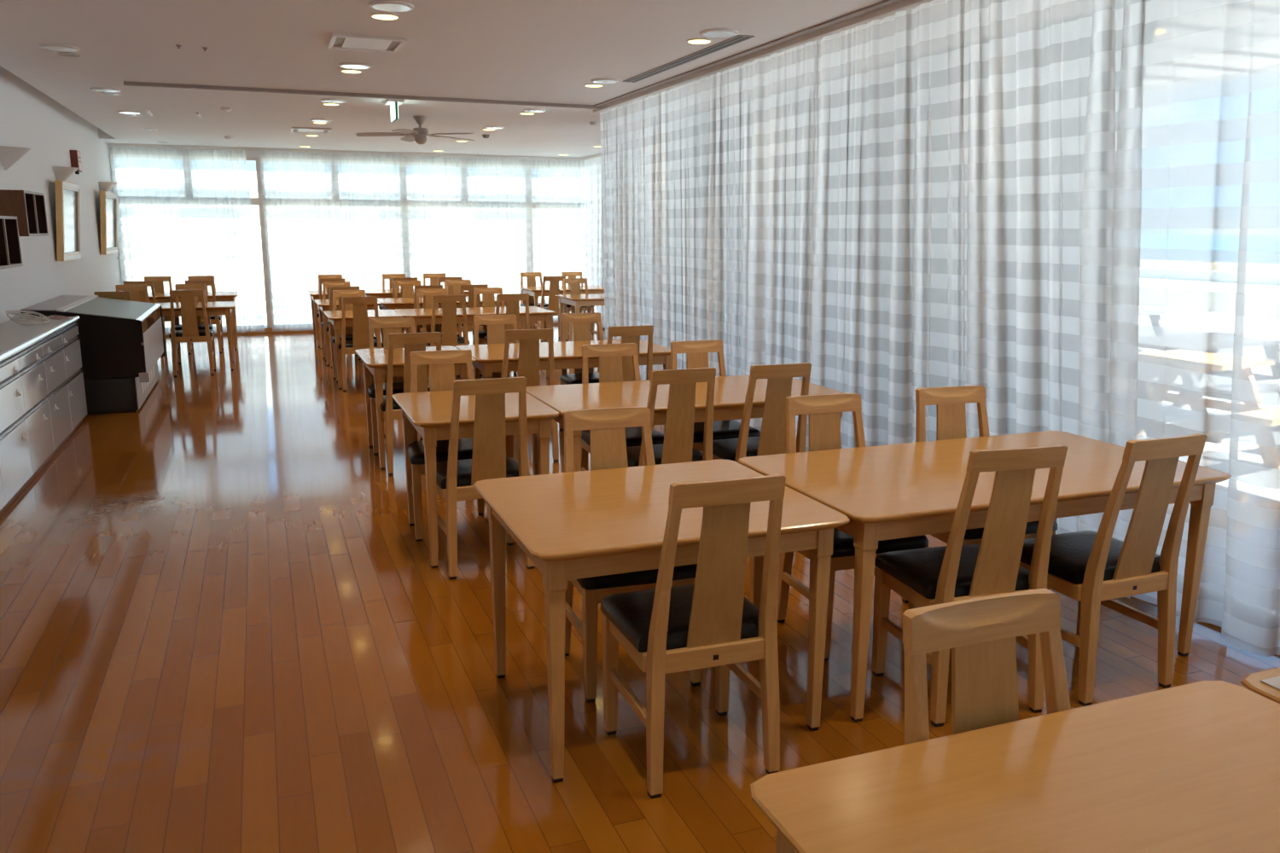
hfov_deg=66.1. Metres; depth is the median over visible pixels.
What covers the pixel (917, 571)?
seat cushion
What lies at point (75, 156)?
alarm box
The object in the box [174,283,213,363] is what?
dining chair
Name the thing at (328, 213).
sheer curtain
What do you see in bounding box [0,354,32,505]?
base cabinet
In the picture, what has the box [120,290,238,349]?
dining table
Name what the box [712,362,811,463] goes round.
dining chair
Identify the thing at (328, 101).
ceiling disc
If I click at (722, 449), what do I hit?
seat cushion
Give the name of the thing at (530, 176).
window
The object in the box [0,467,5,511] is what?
base cabinet
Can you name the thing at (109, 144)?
rail
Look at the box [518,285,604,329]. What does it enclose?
dining table
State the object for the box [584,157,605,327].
sheer curtain
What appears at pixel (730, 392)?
dining table
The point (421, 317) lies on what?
dining table
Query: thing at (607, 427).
dining chair
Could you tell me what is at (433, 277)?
dining chair
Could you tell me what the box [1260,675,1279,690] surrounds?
mat
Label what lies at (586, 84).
recessed light
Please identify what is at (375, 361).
dining table
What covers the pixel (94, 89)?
ceiling light
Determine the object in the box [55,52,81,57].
recessed light
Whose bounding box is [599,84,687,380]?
sheer curtain
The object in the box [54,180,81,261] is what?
framed picture
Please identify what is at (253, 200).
window
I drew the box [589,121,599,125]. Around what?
smoke detector
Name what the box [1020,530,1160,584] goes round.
seat cushion
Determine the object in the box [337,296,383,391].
dining chair
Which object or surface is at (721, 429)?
seat cushion
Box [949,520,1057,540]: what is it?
seat cushion
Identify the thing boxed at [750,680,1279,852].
dining table
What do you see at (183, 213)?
sheer curtain
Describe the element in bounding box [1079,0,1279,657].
sheer curtain
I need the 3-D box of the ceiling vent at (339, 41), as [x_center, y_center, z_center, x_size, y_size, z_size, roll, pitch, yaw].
[-1.685,-2.360,6.053,0.430,0.018,0.440,-4,12,-21]
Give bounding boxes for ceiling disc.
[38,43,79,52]
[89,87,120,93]
[116,110,142,114]
[310,118,332,122]
[320,98,346,103]
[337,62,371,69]
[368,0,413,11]
[484,126,504,128]
[523,108,546,112]
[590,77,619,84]
[699,28,738,38]
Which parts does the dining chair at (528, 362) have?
post, crest rail, post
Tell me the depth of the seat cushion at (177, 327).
11.06 m
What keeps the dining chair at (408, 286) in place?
on the floor
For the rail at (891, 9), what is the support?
attached to the ceiling
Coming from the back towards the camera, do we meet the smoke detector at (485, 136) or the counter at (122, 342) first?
the smoke detector at (485, 136)
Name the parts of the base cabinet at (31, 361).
handle, drawer, handle, drawer, handle, drawer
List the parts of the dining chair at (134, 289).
crest rail, post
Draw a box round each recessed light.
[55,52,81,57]
[100,92,121,95]
[125,114,142,116]
[142,128,157,130]
[312,122,326,123]
[322,102,339,105]
[340,69,362,73]
[370,12,400,20]
[519,111,535,115]
[583,83,603,87]
[686,38,712,44]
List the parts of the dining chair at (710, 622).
leg, rail, post, rail, maker plate, leg, crest rail, post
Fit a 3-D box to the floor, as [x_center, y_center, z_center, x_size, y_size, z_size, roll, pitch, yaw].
[-0.625,0.283,6.724,7.370,0.120,19.250,-4,12,-21]
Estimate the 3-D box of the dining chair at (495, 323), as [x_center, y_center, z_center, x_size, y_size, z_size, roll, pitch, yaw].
[-1.012,-0.351,7.274,0.437,0.905,0.486,-4,12,-21]
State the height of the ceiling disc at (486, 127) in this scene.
0.014 m
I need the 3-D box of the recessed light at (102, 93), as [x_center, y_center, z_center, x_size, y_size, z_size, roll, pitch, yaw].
[-4.543,-2.857,8.440,0.156,0.008,0.156,-4,12,-21]
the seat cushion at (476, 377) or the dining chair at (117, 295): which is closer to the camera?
the seat cushion at (476, 377)
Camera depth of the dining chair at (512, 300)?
9.88 m
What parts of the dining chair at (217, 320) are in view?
post, crest rail, rail, post, leg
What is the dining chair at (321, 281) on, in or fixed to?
on the floor
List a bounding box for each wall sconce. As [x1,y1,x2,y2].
[0,145,31,169]
[52,166,78,180]
[98,181,117,191]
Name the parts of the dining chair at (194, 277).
crest rail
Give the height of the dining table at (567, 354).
0.700 m
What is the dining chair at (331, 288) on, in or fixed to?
on the floor
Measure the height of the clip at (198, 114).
0.020 m
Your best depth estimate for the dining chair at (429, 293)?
10.62 m
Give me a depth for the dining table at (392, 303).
11.55 m
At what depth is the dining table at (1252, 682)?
1.87 m
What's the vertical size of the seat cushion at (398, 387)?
0.054 m
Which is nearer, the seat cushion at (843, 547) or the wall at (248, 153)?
the seat cushion at (843, 547)
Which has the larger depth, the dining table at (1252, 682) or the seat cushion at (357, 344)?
the seat cushion at (357, 344)
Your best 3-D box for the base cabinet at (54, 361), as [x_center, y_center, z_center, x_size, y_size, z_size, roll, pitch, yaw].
[-4.335,-0.244,6.933,0.450,0.799,0.723,-4,12,-21]
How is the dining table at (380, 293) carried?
on the floor
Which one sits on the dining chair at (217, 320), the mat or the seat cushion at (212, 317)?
the seat cushion at (212, 317)
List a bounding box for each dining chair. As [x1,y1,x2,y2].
[94,290,131,301]
[115,284,157,363]
[123,280,166,348]
[144,276,175,325]
[168,290,216,377]
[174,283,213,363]
[184,279,223,354]
[187,275,215,343]
[316,278,345,349]
[318,274,342,311]
[321,281,360,360]
[325,286,362,367]
[331,290,376,382]
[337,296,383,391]
[367,317,429,454]
[380,331,441,475]
[382,273,405,289]
[392,277,418,297]
[394,280,422,329]
[406,285,442,333]
[407,349,484,541]
[416,288,459,376]
[423,273,445,288]
[424,376,535,579]
[425,294,469,380]
[437,277,463,336]
[445,279,482,344]
[456,284,488,344]
[472,287,517,375]
[473,314,518,379]
[483,293,529,344]
[500,328,558,461]
[519,272,552,329]
[533,276,568,341]
[558,312,604,430]
[561,272,594,333]
[563,278,599,341]
[563,406,702,703]
[580,343,664,471]
[600,473,785,799]
[606,325,654,429]
[626,367,715,467]
[670,339,760,452]
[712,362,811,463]
[776,393,928,661]
[871,444,1067,727]
[901,385,1057,603]
[901,588,1070,744]
[1019,433,1207,706]
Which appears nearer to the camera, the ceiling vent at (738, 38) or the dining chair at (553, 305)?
the ceiling vent at (738, 38)
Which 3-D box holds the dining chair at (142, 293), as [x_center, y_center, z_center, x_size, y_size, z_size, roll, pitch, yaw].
[-6.136,-1.353,12.152,0.437,0.905,0.486,-4,12,-21]
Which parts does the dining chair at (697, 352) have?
post, leg, crest rail, rail, post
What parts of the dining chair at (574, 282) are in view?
post, leg, crest rail, post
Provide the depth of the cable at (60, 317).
7.60 m
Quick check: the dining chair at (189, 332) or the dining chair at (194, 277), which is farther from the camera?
the dining chair at (194, 277)
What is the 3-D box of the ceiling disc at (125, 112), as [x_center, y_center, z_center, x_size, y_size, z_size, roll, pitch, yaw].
[-5.075,-3.124,9.773,0.224,0.014,0.224,-4,12,-21]
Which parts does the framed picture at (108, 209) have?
moulding, cream moulding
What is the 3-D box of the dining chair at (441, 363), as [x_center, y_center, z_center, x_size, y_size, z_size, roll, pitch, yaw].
[-0.991,0.084,5.106,0.437,0.905,0.486,-3,12,-18]
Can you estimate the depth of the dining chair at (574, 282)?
13.01 m
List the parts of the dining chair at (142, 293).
crest rail, post, leg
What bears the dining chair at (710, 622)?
on the floor
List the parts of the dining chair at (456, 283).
crest rail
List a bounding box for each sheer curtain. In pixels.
[110,146,264,335]
[259,151,406,331]
[401,155,531,304]
[529,158,584,323]
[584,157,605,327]
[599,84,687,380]
[684,39,818,437]
[805,0,1093,534]
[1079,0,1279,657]
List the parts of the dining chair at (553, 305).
post, crest rail, rail, leg, post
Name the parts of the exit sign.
mounting plate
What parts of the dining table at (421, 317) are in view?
leg, leg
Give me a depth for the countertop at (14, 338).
6.71 m
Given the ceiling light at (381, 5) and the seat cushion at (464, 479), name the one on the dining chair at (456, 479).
the seat cushion at (464, 479)
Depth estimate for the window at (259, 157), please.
14.61 m
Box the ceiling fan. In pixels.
[355,116,474,144]
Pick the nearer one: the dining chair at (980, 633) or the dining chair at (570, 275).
the dining chair at (980, 633)
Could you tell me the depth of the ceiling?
6.73 m
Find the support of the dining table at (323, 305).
on the floor
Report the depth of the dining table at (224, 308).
10.74 m
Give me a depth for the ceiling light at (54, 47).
6.24 m
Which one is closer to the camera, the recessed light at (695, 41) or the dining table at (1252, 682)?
the dining table at (1252, 682)
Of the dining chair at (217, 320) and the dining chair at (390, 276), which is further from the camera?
the dining chair at (390, 276)
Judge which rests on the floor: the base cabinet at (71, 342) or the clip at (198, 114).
the base cabinet at (71, 342)
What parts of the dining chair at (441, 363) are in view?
post, leg, rail, crest rail, post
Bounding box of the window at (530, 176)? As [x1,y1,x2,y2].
[529,175,532,272]
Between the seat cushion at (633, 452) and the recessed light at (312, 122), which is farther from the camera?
the recessed light at (312, 122)
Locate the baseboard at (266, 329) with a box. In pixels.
[167,322,558,335]
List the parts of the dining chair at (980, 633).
post, crest rail, post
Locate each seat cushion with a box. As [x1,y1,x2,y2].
[168,329,215,337]
[174,324,213,330]
[209,315,221,319]
[331,334,376,343]
[337,339,383,349]
[367,382,429,398]
[380,395,401,411]
[407,437,473,465]
[424,456,530,488]
[425,336,469,346]
[472,329,505,337]
[475,376,517,379]
[519,302,548,307]
[559,372,599,384]
[566,303,594,308]
[576,564,697,589]
[581,426,664,447]
[600,584,759,652]
[626,444,702,467]
[692,419,760,442]
[712,436,759,460]
[831,528,928,558]
[874,544,1029,599]
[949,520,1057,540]
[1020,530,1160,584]
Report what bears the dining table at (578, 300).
on the floor
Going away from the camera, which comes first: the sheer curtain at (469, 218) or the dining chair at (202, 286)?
the dining chair at (202, 286)
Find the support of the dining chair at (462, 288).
on the floor
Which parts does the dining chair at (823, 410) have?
post, rail, crest rail, leg, rail, post, leg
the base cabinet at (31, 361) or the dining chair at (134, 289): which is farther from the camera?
the dining chair at (134, 289)
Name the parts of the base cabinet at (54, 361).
handle, drawer, handle, drawer, handle, drawer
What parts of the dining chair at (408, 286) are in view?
post, crest rail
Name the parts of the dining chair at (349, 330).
post, leg, crest rail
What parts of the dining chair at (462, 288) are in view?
post, rail, crest rail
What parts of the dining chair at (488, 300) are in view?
post, leg, crest rail, post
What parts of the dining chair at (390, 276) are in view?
post, crest rail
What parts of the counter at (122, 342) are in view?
lid frame, panel, glass lid, panel, edge trim, glass, panel, panel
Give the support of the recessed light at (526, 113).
in the ceiling
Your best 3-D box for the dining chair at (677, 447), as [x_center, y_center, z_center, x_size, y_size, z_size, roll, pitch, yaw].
[0.122,0.133,4.884,0.436,0.905,0.486,-4,12,-21]
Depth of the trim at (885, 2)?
6.05 m
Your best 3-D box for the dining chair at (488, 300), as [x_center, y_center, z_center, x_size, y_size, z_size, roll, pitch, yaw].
[-1.603,-1.047,10.730,0.437,0.905,0.486,-4,12,-20]
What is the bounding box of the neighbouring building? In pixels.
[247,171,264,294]
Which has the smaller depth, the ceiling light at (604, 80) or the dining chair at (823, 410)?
the dining chair at (823, 410)
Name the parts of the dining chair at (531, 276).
post, crest rail, post, leg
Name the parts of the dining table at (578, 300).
leg, leg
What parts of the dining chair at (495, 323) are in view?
post, crest rail, post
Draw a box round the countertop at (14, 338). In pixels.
[0,316,80,361]
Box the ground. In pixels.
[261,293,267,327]
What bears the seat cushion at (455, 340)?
on the dining chair at (450, 338)
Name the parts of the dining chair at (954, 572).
leg, rail, post, rail, crest rail, post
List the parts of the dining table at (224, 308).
leg, leg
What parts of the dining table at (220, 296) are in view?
leg, leg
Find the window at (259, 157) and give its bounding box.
[259,157,272,327]
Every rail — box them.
[108,143,591,160]
[581,153,601,160]
[593,0,933,113]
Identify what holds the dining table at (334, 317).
on the floor
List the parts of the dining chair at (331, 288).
post, crest rail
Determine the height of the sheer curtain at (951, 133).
2.606 m
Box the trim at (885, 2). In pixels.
[586,0,901,109]
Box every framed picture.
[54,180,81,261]
[99,190,117,255]
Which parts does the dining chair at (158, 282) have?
crest rail, rail, post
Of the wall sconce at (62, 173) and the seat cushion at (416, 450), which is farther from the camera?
the wall sconce at (62, 173)
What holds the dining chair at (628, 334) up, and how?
on the floor
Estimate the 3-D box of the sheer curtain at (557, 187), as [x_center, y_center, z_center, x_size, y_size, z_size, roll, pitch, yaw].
[-1.283,-2.986,15.963,0.992,2.604,0.079,-4,12,-21]
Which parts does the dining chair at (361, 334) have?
post, crest rail, rail, post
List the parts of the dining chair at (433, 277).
crest rail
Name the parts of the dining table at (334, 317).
leg, leg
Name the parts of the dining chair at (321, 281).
post, crest rail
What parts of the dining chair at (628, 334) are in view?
post, crest rail, post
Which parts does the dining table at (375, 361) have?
leg, leg, leg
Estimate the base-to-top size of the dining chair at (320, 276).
0.905 m
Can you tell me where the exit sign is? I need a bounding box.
[384,98,404,122]
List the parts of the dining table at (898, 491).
leg, leg, leg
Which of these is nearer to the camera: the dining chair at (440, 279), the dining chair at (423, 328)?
the dining chair at (423, 328)
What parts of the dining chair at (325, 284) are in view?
leg, post, crest rail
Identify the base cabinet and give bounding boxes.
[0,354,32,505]
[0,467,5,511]
[16,341,54,475]
[40,331,72,450]
[59,322,87,430]
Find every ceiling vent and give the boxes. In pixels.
[290,127,331,133]
[327,33,407,52]
[622,34,754,82]
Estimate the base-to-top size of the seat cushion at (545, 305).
0.054 m
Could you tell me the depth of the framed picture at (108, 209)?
12.52 m
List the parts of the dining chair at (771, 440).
rail, post, crest rail, post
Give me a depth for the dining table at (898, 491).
3.41 m
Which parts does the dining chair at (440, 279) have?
crest rail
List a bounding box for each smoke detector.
[220,106,232,111]
[224,136,232,139]
[482,133,489,138]
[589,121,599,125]
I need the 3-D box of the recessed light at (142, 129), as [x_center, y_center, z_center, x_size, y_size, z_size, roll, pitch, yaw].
[-5.750,-3.481,11.524,0.156,0.008,0.156,-4,12,-21]
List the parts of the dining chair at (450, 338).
post, crest rail, rail, post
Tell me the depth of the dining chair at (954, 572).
3.09 m
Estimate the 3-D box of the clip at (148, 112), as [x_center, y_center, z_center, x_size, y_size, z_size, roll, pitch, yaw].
[-4.893,-3.125,9.801,0.030,0.020,0.400,-4,12,-21]
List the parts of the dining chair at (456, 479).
leg, rail, post, rail, crest rail, leg, post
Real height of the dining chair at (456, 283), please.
0.905 m
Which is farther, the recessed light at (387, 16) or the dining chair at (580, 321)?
the dining chair at (580, 321)
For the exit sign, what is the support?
hanging from the ceiling
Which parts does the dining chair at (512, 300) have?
post, crest rail, post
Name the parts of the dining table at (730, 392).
leg, leg, leg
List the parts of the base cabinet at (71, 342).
handle, drawer, handle, drawer, handle, drawer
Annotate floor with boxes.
[0,323,1279,852]
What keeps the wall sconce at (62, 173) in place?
attached to the wall at (29, 118)
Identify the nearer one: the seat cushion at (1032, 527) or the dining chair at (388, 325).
the seat cushion at (1032, 527)
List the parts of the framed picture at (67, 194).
moulding, cream moulding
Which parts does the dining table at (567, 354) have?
leg, leg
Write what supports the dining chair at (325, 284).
on the floor
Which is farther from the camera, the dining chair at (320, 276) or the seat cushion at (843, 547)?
the dining chair at (320, 276)
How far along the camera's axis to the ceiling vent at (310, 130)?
11.38 m
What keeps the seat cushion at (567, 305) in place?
on the dining chair at (570, 275)
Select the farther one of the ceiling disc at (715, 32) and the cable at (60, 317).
the cable at (60, 317)
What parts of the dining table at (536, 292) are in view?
leg, leg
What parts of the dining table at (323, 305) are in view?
leg, leg, leg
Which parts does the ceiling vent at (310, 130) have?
panel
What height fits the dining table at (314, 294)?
0.700 m
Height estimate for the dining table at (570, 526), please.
0.700 m
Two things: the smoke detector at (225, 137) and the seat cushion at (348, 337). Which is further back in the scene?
the smoke detector at (225, 137)
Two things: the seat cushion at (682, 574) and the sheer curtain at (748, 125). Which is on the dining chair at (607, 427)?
the seat cushion at (682, 574)
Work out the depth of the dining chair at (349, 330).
10.30 m
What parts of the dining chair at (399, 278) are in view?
post, crest rail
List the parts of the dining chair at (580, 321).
post, crest rail, post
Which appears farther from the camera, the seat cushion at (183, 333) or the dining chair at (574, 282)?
the dining chair at (574, 282)
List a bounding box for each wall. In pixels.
[0,65,122,323]
[108,145,584,161]
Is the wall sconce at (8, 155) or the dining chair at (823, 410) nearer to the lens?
the dining chair at (823, 410)
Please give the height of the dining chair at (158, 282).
0.905 m
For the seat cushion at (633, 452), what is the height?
0.054 m
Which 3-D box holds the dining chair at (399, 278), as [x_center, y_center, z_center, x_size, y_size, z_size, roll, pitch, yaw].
[-3.186,-1.568,13.293,0.437,0.905,0.486,-4,12,-20]
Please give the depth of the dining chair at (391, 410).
6.19 m
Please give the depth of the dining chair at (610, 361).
5.55 m
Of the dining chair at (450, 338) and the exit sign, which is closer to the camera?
the exit sign
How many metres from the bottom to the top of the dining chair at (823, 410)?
0.905 m
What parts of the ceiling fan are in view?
blade, blade, blade arm, blade, motor, blade, blade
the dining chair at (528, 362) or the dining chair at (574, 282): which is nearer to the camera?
the dining chair at (528, 362)
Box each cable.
[5,310,51,325]
[47,315,69,319]
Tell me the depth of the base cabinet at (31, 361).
6.30 m
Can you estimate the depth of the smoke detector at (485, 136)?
11.96 m
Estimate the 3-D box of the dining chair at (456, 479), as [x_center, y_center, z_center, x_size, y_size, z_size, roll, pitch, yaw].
[-0.740,0.195,4.558,0.437,0.905,0.486,-5,12,-23]
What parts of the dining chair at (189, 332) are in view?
post, leg, crest rail, rail, post, leg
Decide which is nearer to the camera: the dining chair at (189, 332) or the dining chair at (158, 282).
the dining chair at (189, 332)
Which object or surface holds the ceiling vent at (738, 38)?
in the ceiling
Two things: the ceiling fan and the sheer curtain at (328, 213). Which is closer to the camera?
the ceiling fan
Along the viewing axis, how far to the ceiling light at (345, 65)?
6.87 m
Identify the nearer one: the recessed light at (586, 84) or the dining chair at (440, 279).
the recessed light at (586, 84)
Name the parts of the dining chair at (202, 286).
post, crest rail, post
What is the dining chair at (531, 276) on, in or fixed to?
on the floor
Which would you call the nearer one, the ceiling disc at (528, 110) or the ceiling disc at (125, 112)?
the ceiling disc at (528, 110)
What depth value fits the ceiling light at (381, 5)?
5.02 m
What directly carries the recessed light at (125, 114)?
in the ceiling
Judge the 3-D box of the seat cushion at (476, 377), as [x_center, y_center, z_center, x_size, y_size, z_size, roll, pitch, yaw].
[-0.993,-0.315,7.231,0.436,0.054,0.379,-4,12,-21]
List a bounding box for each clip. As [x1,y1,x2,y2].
[145,110,152,116]
[196,111,201,118]
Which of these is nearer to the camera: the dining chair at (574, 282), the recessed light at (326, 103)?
the recessed light at (326, 103)
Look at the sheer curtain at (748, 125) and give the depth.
6.60 m
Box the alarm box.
[69,150,81,174]
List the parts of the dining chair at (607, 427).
post, rail, leg, crest rail, rail, post, leg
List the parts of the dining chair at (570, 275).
leg, crest rail, rail, leg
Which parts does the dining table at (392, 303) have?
leg, leg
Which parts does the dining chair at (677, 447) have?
post, crest rail, post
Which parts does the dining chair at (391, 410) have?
rail, post, rail, crest rail, post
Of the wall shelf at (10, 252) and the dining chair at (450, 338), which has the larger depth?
the dining chair at (450, 338)
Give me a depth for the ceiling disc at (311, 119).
10.38 m
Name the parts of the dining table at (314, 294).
leg, leg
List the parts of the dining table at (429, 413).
leg, leg, leg, leg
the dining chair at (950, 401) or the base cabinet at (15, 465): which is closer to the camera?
the dining chair at (950, 401)
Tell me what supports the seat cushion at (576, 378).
on the dining chair at (580, 321)
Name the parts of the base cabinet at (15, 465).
handle, drawer, handle, drawer, handle, drawer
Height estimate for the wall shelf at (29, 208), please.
0.320 m
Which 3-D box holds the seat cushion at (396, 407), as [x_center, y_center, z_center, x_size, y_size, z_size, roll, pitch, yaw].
[-1.502,-0.165,6.466,0.436,0.054,0.379,-4,12,-20]
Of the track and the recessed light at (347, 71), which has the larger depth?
the track
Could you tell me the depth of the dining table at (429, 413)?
4.61 m
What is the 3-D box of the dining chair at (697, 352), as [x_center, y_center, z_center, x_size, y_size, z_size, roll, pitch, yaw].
[0.404,-0.015,5.632,0.436,0.905,0.486,-4,12,-19]
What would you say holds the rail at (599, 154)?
attached to the ceiling
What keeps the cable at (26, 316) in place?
on the countertop at (14, 338)
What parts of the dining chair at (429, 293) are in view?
post, crest rail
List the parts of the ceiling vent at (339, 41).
panel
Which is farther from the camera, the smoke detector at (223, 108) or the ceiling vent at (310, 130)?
the ceiling vent at (310, 130)
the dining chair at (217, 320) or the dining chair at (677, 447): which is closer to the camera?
the dining chair at (677, 447)
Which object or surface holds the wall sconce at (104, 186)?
attached to the wall at (29, 118)
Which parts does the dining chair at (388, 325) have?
post, leg, crest rail, post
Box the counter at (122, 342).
[20,295,166,414]
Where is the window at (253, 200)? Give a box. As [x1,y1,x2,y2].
[109,152,270,327]
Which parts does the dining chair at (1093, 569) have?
rail, leg, post, rail, crest rail, post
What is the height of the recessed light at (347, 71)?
0.008 m
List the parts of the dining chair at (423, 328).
post, crest rail, rail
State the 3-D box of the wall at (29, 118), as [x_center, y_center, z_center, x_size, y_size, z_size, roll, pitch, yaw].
[-4.030,-1.003,5.159,0.120,2.988,19.100,-4,12,-21]
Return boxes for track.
[123,81,600,109]
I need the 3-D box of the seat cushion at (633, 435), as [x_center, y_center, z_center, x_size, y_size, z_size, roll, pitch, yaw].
[-0.088,0.057,5.396,0.436,0.054,0.379,-3,12,-18]
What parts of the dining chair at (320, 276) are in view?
crest rail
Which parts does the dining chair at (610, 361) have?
post, rail, crest rail, post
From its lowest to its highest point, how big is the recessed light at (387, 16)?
0.008 m
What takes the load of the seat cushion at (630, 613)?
on the dining chair at (710, 622)
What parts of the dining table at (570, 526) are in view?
leg, leg, leg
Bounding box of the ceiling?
[0,0,915,158]
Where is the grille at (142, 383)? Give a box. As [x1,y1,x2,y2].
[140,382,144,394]
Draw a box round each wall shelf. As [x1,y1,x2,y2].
[0,189,48,236]
[0,215,23,269]
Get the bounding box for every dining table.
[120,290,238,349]
[152,301,235,370]
[306,290,361,347]
[314,299,381,366]
[323,309,402,389]
[354,346,476,469]
[360,288,468,336]
[377,296,506,348]
[391,390,559,568]
[393,306,554,378]
[454,339,671,435]
[473,459,849,783]
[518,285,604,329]
[526,374,845,475]
[555,293,604,342]
[738,430,1231,722]
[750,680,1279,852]
[1241,667,1279,703]
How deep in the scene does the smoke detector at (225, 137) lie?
12.34 m
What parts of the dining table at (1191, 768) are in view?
leg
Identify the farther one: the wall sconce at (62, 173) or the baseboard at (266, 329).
the baseboard at (266, 329)
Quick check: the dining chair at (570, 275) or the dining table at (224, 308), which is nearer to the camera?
the dining table at (224, 308)
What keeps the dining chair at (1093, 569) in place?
on the floor
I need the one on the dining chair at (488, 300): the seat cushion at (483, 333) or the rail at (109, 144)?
the seat cushion at (483, 333)
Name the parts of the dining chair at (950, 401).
post, rail, crest rail, leg, post, rail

